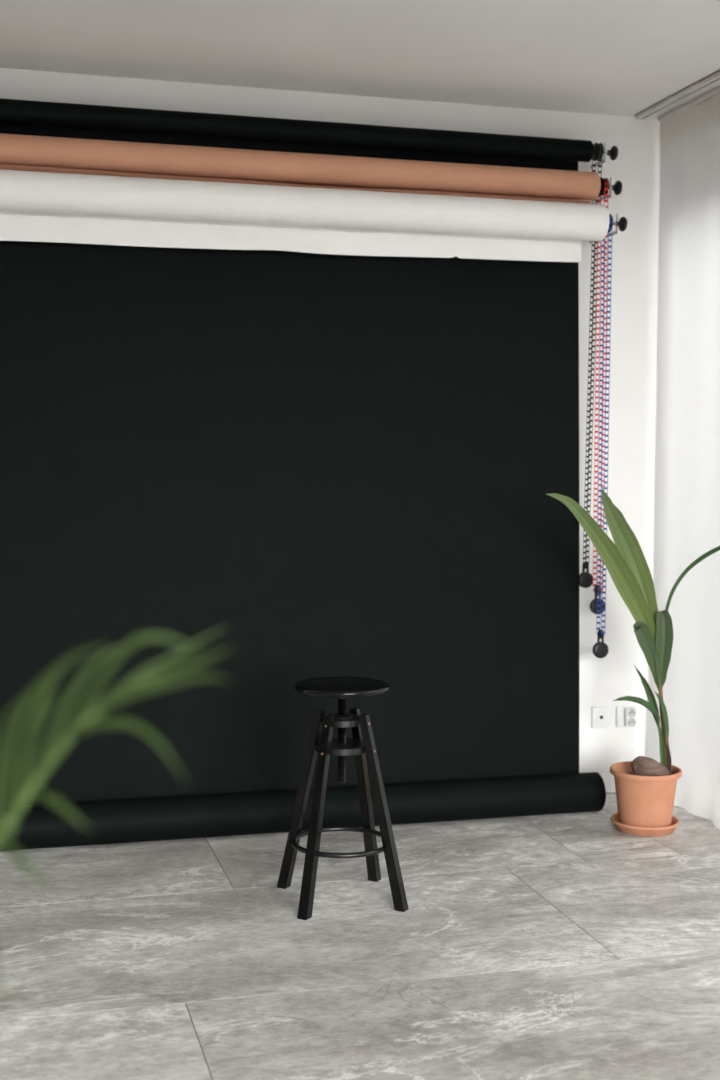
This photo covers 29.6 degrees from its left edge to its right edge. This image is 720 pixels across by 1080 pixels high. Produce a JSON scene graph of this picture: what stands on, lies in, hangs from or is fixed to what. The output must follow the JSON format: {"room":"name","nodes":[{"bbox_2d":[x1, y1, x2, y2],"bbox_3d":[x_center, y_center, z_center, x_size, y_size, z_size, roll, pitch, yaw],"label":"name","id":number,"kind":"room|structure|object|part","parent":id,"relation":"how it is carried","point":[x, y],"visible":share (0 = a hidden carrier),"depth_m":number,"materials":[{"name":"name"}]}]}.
{"room":"studio","nodes":[
{"label":"studio","id":0,"kind":"room"},
{"bbox_2d":[0,68,660,774],"bbox_3d":[-2.158,-0.306,4.499,7.670,2.769,0.150,-1,4,-15],"label":"wall","id":1,"kind":"structure","parent":0,"point":[631,449],"depth_m":5.23,"materials":[{"name":"white paint"}]},
{"bbox_2d":[591,706,609,727],"bbox_3d":[0.939,0.691,5.308,0.076,0.082,0.015,-1,4,-15],"label":"wall outlet","id":2,"kind":"object","parent":1,"relation":"attached to","point":[600,718],"visible":1,"depth_m":5.30,"materials":[{"name":"white plastic"}]},
{"bbox_2d":[587,142,618,243],"bbox_3d":[0.911,-1.310,5.058,0.034,0.378,0.247,-1,4,-15],"label":"wall bracket","id":3,"kind":"object","parent":1,"relation":"attached to","point":[604,160],"visible":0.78,"depth_m":5.05,"materials":[{"name":"metal"}]},
{"bbox_2d":[0,98,617,850],"bbox_3d":[-0.412,-0.220,4.686,2.848,2.476,0.238,-1,4,-15],"label":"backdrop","id":4,"kind":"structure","parent":3,"relation":"hanging from","point":[341,465],"depth_m":4.79,"materials":[{"name":"paper"}]},
{"bbox_2d":[579,144,602,587],"bbox_3d":[0.854,-0.643,5.082,0.060,1.650,0.061,-1,4,-15],"label":"pull chain","id":5,"kind":"object","parent":4,"relation":"hanging from","point":[585,578],"visible":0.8,"depth_m":5.09,"materials":[{"name":"black plastic"}]},
{"bbox_3d":[0.934,-1.436,5.054,0.034,0.053,0.053,-1,4,-15],"label":"knob","id":6,"kind":"part","parent":4,"relation":"part of","materials":[{"name":"black plastic"}]},
{"bbox_2d":[0,133,621,203],"bbox_3d":[-0.423,-1.266,4.644,2.855,0.133,0.103,-1,4,-15],"label":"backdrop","id":7,"kind":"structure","parent":3,"relation":"hanging from","point":[17,152],"depth_m":4.66,"materials":[{"name":"paper"}]},
{"bbox_2d":[590,178,607,614],"bbox_3d":[0.890,-0.523,5.046,0.054,1.607,0.065,2,4,30],"label":"pull chain","id":8,"kind":"object","parent":7,"relation":"hanging from","point":[593,605],"visible":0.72,"depth_m":5.06,"materials":[{"name":"red plastic"}]},
{"bbox_3d":[0.940,-1.295,5.008,0.034,0.053,0.053,-1,4,-15],"label":"knob","id":9,"kind":"part","parent":7,"relation":"part of","materials":[{"name":"black plastic"}]},
{"bbox_2d":[0,169,626,261],"bbox_3d":[-0.416,-1.088,4.594,2.859,0.225,0.132,-1,4,-15],"label":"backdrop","id":10,"kind":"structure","parent":3,"relation":"hanging from","point":[35,206],"depth_m":4.63,"materials":[{"name":"paper"}]},
{"bbox_2d":[592,215,611,657],"bbox_3d":[0.892,-0.371,4.989,0.054,1.619,0.053,2,4,28],"label":"pull chain","id":11,"kind":"object","parent":10,"relation":"hanging from","point":[600,649],"visible":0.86,"depth_m":5.00,"materials":[{"name":"blue plastic"}]},
{"bbox_3d":[0.948,-1.150,4.957,0.034,0.053,0.053,-1,4,-15],"label":"knob","id":12,"kind":"part","parent":10,"relation":"part of","materials":[{"name":"black plastic"}]},
{"bbox_3d":[0.880,-1.356,5.172,0.034,0.300,0.004,-1,4,-15],"label":"plate","id":13,"kind":"part","parent":3,"relation":"part of","materials":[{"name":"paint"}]},
{"bbox_2d":[601,774,615,792],"bbox_3d":[-2.217,0.986,4.478,7.220,0.072,0.014,-1,4,-15],"label":"baseboard","id":14,"kind":"structure","parent":1,"relation":"attached to","point":[608,779],"depth_m":5.33,"materials":[{"name":"white paint"}]},
{"bbox_2d":[616,706,636,726],"bbox_3d":[1.046,0.693,5.326,0.081,0.082,0.036,-1,4,-15],"label":"wall outlet","id":15,"kind":"object","parent":1,"relation":"attached to","point":[626,716],"visible":1,"depth_m":5.32,"materials":[{"name":"white plastic"}]},
{"bbox_2d":[624,707,636,726],"bbox_3d":[1.058,0.692,5.324,0.047,0.074,0.025,-1,4,-15],"label":"socket","id":16,"kind":"object","parent":15,"relation":"attached to","point":[630,713],"depth_m":5.31,"materials":[{"name":"white plastic"}]},
{"bbox_2d":[0,792,719,1079],"bbox_3d":[-1.230,1.254,1.198,7.620,0.060,7.200,-1,4,-15],"label":"floor","id":17,"kind":"structure","parent":0,"point":[567,946],"depth_m":3.54,"materials":[{"name":"grey tile"}]},
{"bbox_2d":[0,626,233,1007],"bbox_3d":[-0.601,0.663,0.800,0.939,1.173,0.779,1,3,8],"label":"potted palm","id":18,"kind":"object","parent":17,"relation":"on","point":[134,686],"visible":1,"depth_m":1.00,"materials":[{"name":"plant"}]},
{"bbox_2d":[277,676,408,919],"bbox_3d":[-0.054,0.741,4.014,0.329,0.641,0.329,-1,4,-15],"label":"bar stool","id":19,"kind":"object","parent":17,"relation":"on","point":[362,744],"visible":1,"depth_m":3.95,"materials":[{"name":"black wood"}]},
{"bbox_3d":[-0.176,0.779,4.087,0.157,0.556,0.032,2,4,30],"label":"leg","id":20,"kind":"part","parent":19,"relation":"part of","materials":[{"name":"black wood"}]},
{"bbox_3d":[-0.124,0.790,3.896,0.032,0.556,0.157,2,4,30],"label":"leg","id":21,"kind":"part","parent":19,"relation":"part of","materials":[{"name":"black wood"}]},
{"bbox_3d":[-0.053,0.608,4.006,0.159,0.021,0.159,-1,4,-15],"label":"collar plate","id":22,"kind":"part","parent":19,"relation":"part of","materials":[{"name":"black metal"}]},
{"bbox_3d":[-0.053,0.530,4.002,0.121,0.021,0.121,-1,4,-15],"label":"collar plate","id":23,"kind":"part","parent":19,"relation":"part of","materials":[{"name":"black metal"}]},
{"bbox_3d":[-0.052,0.431,3.996,0.282,0.019,0.282,-1,4,-15],"label":"seat","id":24,"kind":"part","parent":19,"relation":"part of","materials":[{"name":"black wood"}]},
{"bbox_3d":[-0.053,0.578,4.005,0.090,0.276,0.090,-1,4,-15],"label":"threaded post","id":25,"kind":"part","parent":19,"relation":"part of","materials":[{"name":"metal"}]},
{"bbox_3d":[0.016,0.777,4.138,0.032,0.556,0.157,2,4,30],"label":"leg","id":26,"kind":"part","parent":19,"relation":"part of","materials":[{"name":"black wood"}]},
{"bbox_3d":[0.067,0.788,3.947,0.157,0.556,0.032,2,4,30],"label":"leg","id":27,"kind":"part","parent":19,"relation":"part of","materials":[{"name":"black wood"}]},
{"bbox_2d":[610,812,678,836],"bbox_3d":[1.005,1.002,4.808,0.239,0.037,0.239,-1,4,-15],"label":"saucer","id":28,"kind":"object","parent":17,"relation":"on","point":[628,829],"visible":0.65,"depth_m":4.72,"materials":[{"name":"ceramic"}]},
{"bbox_2d":[610,761,681,826],"bbox_3d":[1.006,0.907,4.802,0.249,0.204,0.249,-1,4,-15],"label":"flower pot","id":29,"kind":"object","parent":28,"relation":"on","point":[642,801],"visible":0.82,"depth_m":4.72,"materials":[{"name":"ceramic"}]},
{"bbox_2d":[546,488,719,775],"bbox_3d":[0.972,0.348,4.649,0.682,1.045,0.352,1,3,8],"label":"coconut palm","id":30,"kind":"object","parent":29,"relation":"in","point":[624,560],"visible":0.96,"depth_m":4.77,"materials":[{"name":"green plant"}]},
{"bbox_3d":[1.079,0.666,4.807,0.057,0.377,0.031,-1,4,-15],"label":"stem","id":31,"kind":"part","parent":30,"relation":"part of","materials":[{"name":"green plant"}]},
{"bbox_2d":[0,0,719,118],"bbox_3d":[-1.257,-1.444,1.098,7.670,0.120,7.040,-1,4,-15],"label":"ceiling","id":32,"kind":"structure","parent":0,"point":[605,57],"depth_m":4.32,"materials":[{"name":"paint"}]},
{"bbox_2d":[635,69,719,120],"bbox_3d":[1.654,-1.480,3.155,0.135,0.020,4.200,-1,4,-15],"label":"track","id":33,"kind":"object","parent":32,"relation":"attached to","point":[704,89],"visible":1,"depth_m":4.89,"materials":[{"name":"metal"}]},
{"bbox_2d":[645,92,719,828],"bbox_3d":[1.610,-0.199,3.541,0.057,2.593,3.615,-1,4,-15],"label":"sheer curtain","id":34,"kind":"object","parent":33,"relation":"hanging from","point":[687,454],"visible":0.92,"depth_m":5.01,"materials":[{"name":"white fabric"}]},
{"bbox_3d":[1.698,-1.481,3.167,0.042,0.020,4.200,-1,4,-15],"label":"rail","id":35,"kind":"part","parent":33,"relation":"part of","materials":[{"name":"metal"}]}
]}

